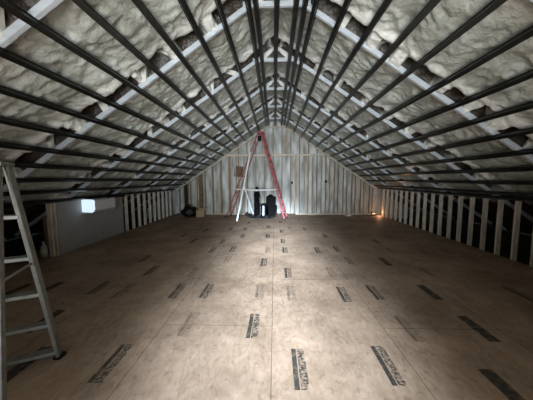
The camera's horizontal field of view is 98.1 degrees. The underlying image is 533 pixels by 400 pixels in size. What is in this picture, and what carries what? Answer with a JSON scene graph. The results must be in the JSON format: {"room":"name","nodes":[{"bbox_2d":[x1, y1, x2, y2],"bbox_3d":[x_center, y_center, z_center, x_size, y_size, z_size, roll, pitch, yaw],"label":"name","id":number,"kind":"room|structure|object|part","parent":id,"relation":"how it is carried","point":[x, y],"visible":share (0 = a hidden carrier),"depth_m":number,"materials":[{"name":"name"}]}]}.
{"room":"unfinished attic","nodes":[
{"label":"unfinished attic","id":0,"kind":"room"},
{"bbox_2d":[4,210,143,256],"bbox_3d":[-6.095,1.290,4.494,0.050,0.500,13.500,0,5,2],"label":"wall","id":1,"kind":"structure","parent":0,"point":[15,247],"depth_m":5.69,"materials":[{"name":"black"}]},
{"bbox_2d":[3,189,171,256],"bbox_3d":[-4.530,0.709,4.966,0.115,1.459,11.450,0,5,2],"label":"wall","id":2,"kind":"structure","parent":0,"point":[72,228],"depth_m":5.75,"materials":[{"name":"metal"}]},
{"bbox_3d":[-4.541,0.002,4.904,0.089,0.038,11.450,0,5,2],"label":"plate","id":3,"kind":"part","parent":2,"relation":"part of","materials":[{"name":"wood"}]},
{"bbox_3d":[-4.448,0.519,6.036,0.014,1.150,2.150,0,5,2],"label":"drywall panel","id":4,"kind":"part","parent":2,"relation":"part of","materials":[{"name":"grey paint"}]},
{"bbox_2d":[81,197,114,212],"bbox_3d":[-4.285,0.115,5.932,0.318,0.329,0.745,0,5,2],"label":"wall light","id":5,"kind":"object","parent":2,"relation":"attached to","point":[93,205],"visible":0.94,"depth_m":5.69,"materials":[{"name":"white plastic"}]},
{"bbox_2d":[107,194,124,197],"bbox_3d":[-4.178,-0.115,6.438,0.080,0.100,0.653,0,5,2],"label":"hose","id":6,"kind":"object","parent":5,"relation":"on","point":[116,195],"visible":1,"depth_m":6.38,"materials":[{"name":"black plastic"}]},
{"bbox_2d":[0,0,532,240],"bbox_3d":[0.174,-1.201,4.054,12.852,4.512,13.596,0,5,2],"label":"ceiling","id":7,"kind":"structure","parent":0,"point":[67,19],"depth_m":3.61,"materials":[{"name":"plastic"}]},
{"bbox_2d":[0,85,216,160],"bbox_3d":[-2.475,-1.258,4.515,0.089,0.080,11.840,0,5,2],"label":"channel","id":8,"kind":"object","parent":7,"relation":"attached to","point":[4,90],"visible":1,"depth_m":3.04,"materials":[{"name":"metal"}]},
{"bbox_2d":[72,0,237,145],"bbox_3d":[-1.504,-1.903,4.424,0.091,0.080,11.840,0,5,2],"label":"channel","id":9,"kind":"object","parent":7,"relation":"attached to","point":[82,4],"visible":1,"depth_m":2.68,"materials":[{"name":"metal"}]},
{"bbox_2d":[131,0,244,141],"bbox_3d":[-1.180,-2.118,4.394,0.091,0.081,11.840,0,5,2],"label":"channel","id":10,"kind":"object","parent":7,"relation":"attached to","point":[139,4],"visible":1,"depth_m":3.05,"materials":[{"name":"metal"}]},
{"bbox_2d":[308,0,440,141],"bbox_3d":[1.661,-2.045,4.302,0.092,0.081,11.840,0,5,2],"label":"channel","id":11,"kind":"object","parent":7,"relation":"attached to","point":[431,4],"visible":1,"depth_m":2.96,"materials":[{"name":"metal"}]},
{"bbox_2d":[337,101,532,161],"bbox_3d":[2.965,-1.190,4.332,0.091,0.080,11.840,0,5,2],"label":"channel","id":12,"kind":"object","parent":7,"relation":"attached to","point":[529,105],"visible":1,"depth_m":3.42,"materials":[{"name":"metal"}]},
{"bbox_2d":[352,148,532,171],"bbox_3d":[3.616,-0.763,4.347,0.091,0.081,11.840,0,5,2],"label":"channel","id":13,"kind":"object","parent":7,"relation":"attached to","point":[525,151],"visible":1,"depth_m":4.17,"materials":[{"name":"metal"}]},
{"bbox_2d":[359,166,532,176],"bbox_3d":[3.942,-0.549,4.355,0.092,0.082,11.840,0,5,2],"label":"channel","id":14,"kind":"object","parent":7,"relation":"attached to","point":[527,168],"visible":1,"depth_m":4.52,"materials":[{"name":"metal"}]},
{"bbox_2d":[377,187,532,201],"bbox_3d":[4.750,-0.020,4.374,0.092,0.081,11.840,0,5,2],"label":"channel","id":15,"kind":"object","parent":7,"relation":"attached to","point":[412,190],"visible":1,"depth_m":5.37,"materials":[{"name":"metal"}]},
{"bbox_2d":[4,213,532,399],"bbox_3d":[-0.233,1.239,4.286,10.130,0.022,13.500,0,5,2],"label":"floor","id":16,"kind":"structure","parent":0,"point":[177,306],"depth_m":2.75,"materials":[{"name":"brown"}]},
{"bbox_2d":[0,161,66,399],"bbox_3d":[-1.970,0.611,1.560,0.604,1.741,0.894,-2,5,-23],"label":"stepladder","id":17,"kind":"object","parent":16,"relation":"on","point":[56,352],"visible":1,"depth_m":1.81,"materials":[{"name":"metal"}]},
{"bbox_3d":[-1.720,0.625,1.492,0.034,1.722,0.519,-4,6,-37],"label":"rail","id":18,"kind":"part","parent":17,"relation":"part of","materials":[{"name":"metal"}]},
{"bbox_2d":[40,241,48,256],"bbox_3d":[-4.691,1.034,4.875,0.120,0.330,0.120,0,5,2],"label":"plastic bottle","id":19,"kind":"object","parent":16,"relation":"on","point":[44,248],"visible":1,"depth_m":4.84,"materials":[{"name":"white plastic"}]},
{"bbox_2d":[181,205,196,216],"bbox_3d":[-3.434,0.464,10.155,0.720,0.525,0.583,0,5,2],"label":"bag","id":20,"kind":"object","parent":16,"relation":"on","point":[188,211],"visible":0.94,"depth_m":9.96,"materials":[{"name":"black plastic"}]},
{"bbox_2d":[196,208,205,216],"bbox_3d":[-2.852,0.535,10.128,0.425,0.382,0.343,-1,5,-9],"label":"cardboard box","id":21,"kind":"object","parent":16,"relation":"on","point":[200,212],"visible":0.98,"depth_m":10.00,"materials":[{"name":"brown cardboard"}]},
{"bbox_2d":[236,152,253,220],"bbox_3d":[-0.837,-0.602,9.453,0.341,2.768,1.350,4,6,37],"label":"ladder","id":22,"kind":"object","parent":16,"relation":"on","point":[243,188],"visible":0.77,"depth_m":9.23,"materials":[{"name":"white metal"}]},
{"bbox_3d":[-0.713,0.086,9.540,0.402,1.382,0.662,0,5,2],"label":"rail","id":23,"kind":"part","parent":22,"relation":"part of","materials":[{"name":"silver metal"}]},
{"bbox_2d":[225,131,287,219],"bbox_3d":[-0.449,-1.024,9.671,2.680,3.564,0.578,1,5,17],"label":"stepladder","id":24,"kind":"object","parent":16,"relation":"on","point":[261,133],"visible":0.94,"depth_m":9.66,"materials":[{"name":"metal"}]},
{"bbox_3d":[-1.048,-1.002,9.711,1.482,3.515,0.030,0,5,8],"label":"rail","id":25,"kind":"part","parent":24,"relation":"part of","materials":[{"name":"metal"}]},
{"bbox_3d":[-0.932,-1.035,10.082,1.463,3.514,0.025,1,5,17],"label":"rail","id":26,"kind":"part","parent":24,"relation":"part of","materials":[{"name":"metal"}]},
{"bbox_3d":[0.257,-0.973,9.308,1.117,3.519,0.042,3,6,29],"label":"rail","id":27,"kind":"part","parent":24,"relation":"part of","materials":[{"name":"red metal"}]},
{"bbox_3d":[0.372,-1.006,9.679,1.091,3.517,0.030,1,5,17],"label":"rail","id":28,"kind":"part","parent":24,"relation":"part of","materials":[{"name":"red metal"}]},
{"bbox_2d":[254,187,260,214],"bbox_3d":[-0.420,0.068,10.182,0.280,1.280,0.270,5,7,44],"label":"equipment bag","id":29,"kind":"object","parent":16,"relation":"on","point":[257,204],"visible":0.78,"depth_m":10.09,"materials":[{"name":"black fabric"}]},
{"bbox_2d":[244,194,276,217],"bbox_3d":[-0.231,0.254,9.684,1.348,0.974,0.530,0,5,2],"label":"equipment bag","id":30,"kind":"object","parent":16,"relation":"on","point":[268,209],"visible":1,"depth_m":9.45,"materials":[{"name":"black fabric"}]},
{"bbox_3d":[-0.061,0.389,9.700,0.340,0.460,0.500,0,5,2],"label":"seat","id":31,"kind":"part","parent":30,"relation":"part of","materials":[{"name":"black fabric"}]},
{"bbox_3d":[0.178,0.249,9.679,0.436,0.816,0.500,0,5,2],"label":"backrest","id":32,"kind":"part","parent":30,"relation":"part of","materials":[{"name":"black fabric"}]},
{"bbox_2d":[176,127,377,214],"bbox_3d":[0.398,-1.301,10.492,9.181,3.944,0.094,0,5,2],"label":"wall partition","id":33,"kind":"structure","parent":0,"point":[199,176],"depth_m":10.50,"materials":[{"name":"brown wood"}]},
{"bbox_3d":[-2.064,-1.841,10.526,4.261,2.834,0.089,0,5,2],"label":"slope plate","id":34,"kind":"part","parent":33,"relation":"part of","materials":[{"name":"brown wood"}]},
{"bbox_3d":[-1.956,0.648,10.743,1.940,0.038,0.089,0,5,2],"label":"plate","id":35,"kind":"part","parent":33,"relation":"part of","materials":[{"name":"brown wood"}]},
{"bbox_3d":[2.933,-1.851,10.352,4.102,2.833,0.089,0,5,2],"label":"slope plate","id":36,"kind":"part","parent":33,"relation":"part of","materials":[{"name":"brown wood"}]},
{"bbox_3d":[3.151,0.638,10.565,3.640,0.038,0.089,0,5,2],"label":"plate","id":37,"kind":"part","parent":33,"relation":"part of","materials":[{"name":"brown wood"}]},
{"bbox_2d":[146,120,422,217],"bbox_3d":[0.375,-1.585,10.832,14.000,5.050,0.188,0,5,2],"label":"wall","id":38,"kind":"structure","parent":0,"point":[259,175],"depth_m":10.85,"materials":[{"name":"grey wood"}]},
{"bbox_2d":[234,166,242,176],"bbox_3d":[-1.287,-1.328,10.801,0.477,0.547,0.012,0,5,2],"label":"paper sheet","id":39,"kind":"object","parent":38,"relation":"attached to","point":[239,169],"visible":0.71,"depth_m":10.79,"materials":[{"name":"brown paper"}]},
{"bbox_2d":[124,218,529,264],"bbox_3d":[0.153,1.508,4.297,14.500,0.100,13.500,0,5,2],"label":"floor","id":40,"kind":"structure","parent":0,"point":[522,257],"depth_m":6.64,"materials":[{"name":"black"}]},
{"bbox_2d":[42,216,48,247],"bbox_3d":[-5.230,0.594,5.508,0.100,1.660,0.100,0,5,2],"label":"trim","id":41,"kind":"structure","parent":40,"relation":"on","point":[45,229],"depth_m":5.47,"materials":[{"name":"brown wood"}]},
{"bbox_2d":[382,189,532,266],"bbox_3d":[4.926,0.601,5.663,0.095,1.459,9.390,0,5,2],"label":"wall","id":42,"kind":"structure","parent":0,"point":[518,204],"depth_m":5.89,"materials":[{"name":"wood"}]},
{"bbox_2d":[0,0,532,47],"bbox_3d":[0.098,-0.909,1.870,11.916,4.019,0.074,0,5,2],"label":"roof truss","id":43,"kind":"object","parent":42,"relation":"on","point":[8,35],"visible":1,"depth_m":1.90,"materials":[{"name":"silver metal"}]},
{"bbox_2d":[281,0,298,125],"bbox_3d":[0.444,-2.767,4.280,0.096,0.043,11.840,0,5,2],"label":"channel","id":44,"kind":"object","parent":43,"relation":"attached to","point":[296,2],"visible":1,"depth_m":4.14,"materials":[{"name":"metal"}]},
{"bbox_2d":[3,0,532,191],"bbox_3d":[0.150,-1.041,3.370,11.916,4.019,0.074,0,5,2],"label":"roof truss","id":45,"kind":"object","parent":42,"relation":"on","point":[106,109],"visible":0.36,"depth_m":3.28,"materials":[{"name":"silver metal"}]},
{"bbox_2d":[3,189,174,207],"bbox_3d":[-4.417,0.032,4.697,0.092,0.081,11.840,0,5,2],"label":"channel","id":46,"kind":"object","parent":45,"relation":"attached to","point":[130,193],"visible":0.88,"depth_m":5.16,"materials":[{"name":"metal"}]},
{"bbox_2d":[252,0,269,125],"bbox_3d":[-0.105,-2.766,4.300,0.093,0.043,11.840,0,5,2],"label":"channel","id":47,"kind":"object","parent":45,"relation":"attached to","point":[255,2],"visible":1,"depth_m":4.14,"materials":[{"name":"metal"}]},
{"bbox_2d":[274,0,279,125],"bbox_3d":[0.179,-2.766,4.290,0.095,0.043,11.840,0,5,2],"label":"channel","id":48,"kind":"object","parent":45,"relation":"attached to","point":[276,2],"visible":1,"depth_m":4.16,"materials":[{"name":"metal"}]},
{"bbox_2d":[283,0,308,125],"bbox_3d":[0.569,-2.767,4.276,0.093,0.043,11.840,0,5,2],"label":"channel","id":49,"kind":"object","parent":45,"relation":"attached to","point":[305,2],"visible":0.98,"depth_m":4.15,"materials":[{"name":"metal"}]},
{"bbox_2d":[367,180,532,184],"bbox_3d":[4.268,-0.336,4.362,0.091,0.080,11.840,0,5,2],"label":"channel","id":50,"kind":"object","parent":45,"relation":"attached to","point":[506,182],"visible":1,"depth_m":4.88,"materials":[{"name":"metal"}]},
{"bbox_2d":[374,185,532,196],"bbox_3d":[4.594,-0.122,4.370,0.091,0.081,11.840,0,5,2],"label":"channel","id":51,"kind":"object","parent":45,"relation":"attached to","point":[408,187],"visible":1,"depth_m":5.21,"materials":[{"name":"metal"}]},
{"bbox_2d":[14,47,532,236],"bbox_3d":[0.202,-1.174,4.870,11.916,4.019,0.074,0,5,2],"label":"roof truss","id":52,"kind":"object","parent":42,"relation":"on","point":[405,132],"visible":0.36,"depth_m":4.79,"materials":[{"name":"silver metal"}]},
{"bbox_2d":[3,184,181,195],"bbox_3d":[-4.094,-0.183,4.666,0.090,0.080,11.840,0,5,2],"label":"channel","id":53,"kind":"object","parent":52,"relation":"attached to","point":[32,192],"visible":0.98,"depth_m":5.01,"materials":[{"name":"metal"}]},
{"bbox_2d":[0,47,223,155],"bbox_3d":[-2.151,-1.472,4.485,0.090,0.080,11.840,0,5,2],"label":"channel","id":54,"kind":"object","parent":52,"relation":"attached to","point":[6,54],"visible":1,"depth_m":2.68,"materials":[{"name":"metal"}]},
{"bbox_2d":[0,0,230,150],"bbox_3d":[-1.827,-1.688,4.455,0.090,0.080,11.840,0,5,2],"label":"channel","id":55,"kind":"object","parent":52,"relation":"attached to","point":[7,5],"visible":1,"depth_m":2.32,"materials":[{"name":"metal"}]},
{"bbox_2d":[178,0,251,135],"bbox_3d":[-0.856,-2.333,4.364,0.091,0.081,11.840,0,5,2],"label":"channel","id":56,"kind":"object","parent":52,"relation":"attached to","point":[183,3],"visible":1,"depth_m":3.41,"materials":[{"name":"metal"}]},
{"bbox_2d":[214,0,259,130],"bbox_3d":[-0.532,-2.547,4.334,0.091,0.080,11.840,0,5,2],"label":"channel","id":57,"kind":"object","parent":52,"relation":"attached to","point":[218,3],"visible":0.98,"depth_m":3.78,"materials":[{"name":"metal"}]},
{"bbox_2d":[245,0,266,125],"bbox_3d":[-0.208,-2.763,4.303,0.092,0.081,11.840,0,5,2],"label":"channel","id":58,"kind":"object","parent":52,"relation":"attached to","point":[247,2],"visible":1,"depth_m":4.12,"materials":[{"name":"metal"}]},
{"bbox_3d":[0.024,-2.957,4.697,0.272,0.257,0.030,0,5,2],"label":"ridge arm","id":59,"kind":"part","parent":52,"relation":"part of"},
{"bbox_3d":[0.360,-2.958,4.685,0.272,0.257,0.030,0,5,2],"label":"ridge arm","id":60,"kind":"part","parent":52,"relation":"part of"},
{"bbox_2d":[286,0,319,127],"bbox_3d":[0.684,-2.687,4.279,0.091,0.081,11.840,0,5,2],"label":"channel","id":61,"kind":"object","parent":52,"relation":"attached to","point":[315,2],"visible":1,"depth_m":4.00,"materials":[{"name":"metal"}]},
{"bbox_2d":[293,0,351,131],"bbox_3d":[1.010,-2.472,4.287,0.092,0.081,11.840,0,5,2],"label":"channel","id":62,"kind":"object","parent":52,"relation":"attached to","point":[346,3],"visible":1,"depth_m":3.65,"materials":[{"name":"metal"}]},
{"bbox_2d":[301,0,391,137],"bbox_3d":[1.335,-2.259,4.294,0.090,0.080,11.840,0,5,2],"label":"channel","id":63,"kind":"object","parent":52,"relation":"attached to","point":[386,3],"visible":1,"depth_m":3.30,"materials":[{"name":"metal"}]},
{"bbox_2d":[316,0,506,146],"bbox_3d":[1.987,-1.831,4.309,0.092,0.081,11.840,0,5,2],"label":"channel","id":64,"kind":"object","parent":52,"relation":"attached to","point":[493,5],"visible":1,"depth_m":2.58,"materials":[{"name":"metal"}]},
{"bbox_2d":[323,26,532,151],"bbox_3d":[2.313,-1.618,4.317,0.092,0.081,11.840,0,5,2],"label":"channel","id":65,"kind":"object","parent":52,"relation":"attached to","point":[526,34],"visible":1,"depth_m":2.66,"materials":[{"name":"metal"}]},
{"bbox_2d":[330,69,532,156],"bbox_3d":[2.639,-1.404,4.325,0.092,0.081,11.840,0,5,2],"label":"channel","id":66,"kind":"object","parent":52,"relation":"attached to","point":[527,75],"visible":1,"depth_m":3.06,"materials":[{"name":"metal"}]},
{"bbox_2d":[345,127,532,166],"bbox_3d":[3.290,-0.977,4.340,0.090,0.081,11.840,0,5,2],"label":"channel","id":67,"kind":"object","parent":52,"relation":"attached to","point":[526,131],"visible":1,"depth_m":3.80,"materials":[{"name":"metal"}]},
{"bbox_2d":[135,112,422,209],"bbox_3d":[0.358,-1.572,9.371,11.916,4.019,0.074,0,5,2],"label":"roof truss","id":68,"kind":"object","parent":42,"relation":"on","point":[277,113],"visible":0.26,"depth_m":9.29,"materials":[{"name":"silver metal"}]},
{"bbox_2d":[123,99,447,213],"bbox_3d":[0.306,-1.439,7.871,11.916,4.019,0.074,0,5,2],"label":"roof truss","id":69,"kind":"object","parent":42,"relation":"on","point":[272,100],"visible":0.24,"depth_m":7.79,"materials":[{"name":"silver metal"}]},
{"bbox_2d":[112,79,492,224],"bbox_3d":[0.254,-1.307,6.371,11.916,4.019,0.074,0,5,2],"label":"roof truss","id":70,"kind":"object","parent":42,"relation":"on","point":[281,83],"visible":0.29,"depth_m":6.28,"materials":[{"name":"silver metal"}]},
{"bbox_2d":[3,178,188,182],"bbox_3d":[-3.769,-0.398,4.636,0.091,0.080,11.840,0,5,2],"label":"channel","id":71,"kind":"object","parent":70,"relation":"attached to","point":[19,180],"visible":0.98,"depth_m":4.64,"materials":[{"name":"metal"}]},
{"bbox_2d":[2,161,195,175],"bbox_3d":[-3.446,-0.613,4.606,0.092,0.082,11.840,0,5,2],"label":"channel","id":72,"kind":"object","parent":70,"relation":"attached to","point":[17,164],"visible":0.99,"depth_m":4.28,"materials":[{"name":"metal"}]},
{"bbox_2d":[0,141,202,170],"bbox_3d":[-3.122,-0.828,4.575,0.092,0.081,11.840,0,5,2],"label":"channel","id":73,"kind":"object","parent":70,"relation":"attached to","point":[7,145],"visible":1,"depth_m":3.76,"materials":[{"name":"metal"}]},
{"bbox_2d":[0,116,209,165],"bbox_3d":[-2.798,-1.043,4.545,0.092,0.082,11.840,0,5,2],"label":"channel","id":74,"kind":"object","parent":70,"relation":"attached to","point":[3,120],"visible":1,"depth_m":3.40,"materials":[{"name":"metal"}]},
{"bbox_2d":[408,209,531,252],"bbox_3d":[6.398,1.266,4.059,0.050,0.500,13.500,0,5,2],"label":"wall","id":75,"kind":"structure","parent":0,"point":[524,241],"depth_m":6.76,"materials":[{"name":"black"}]}
]}

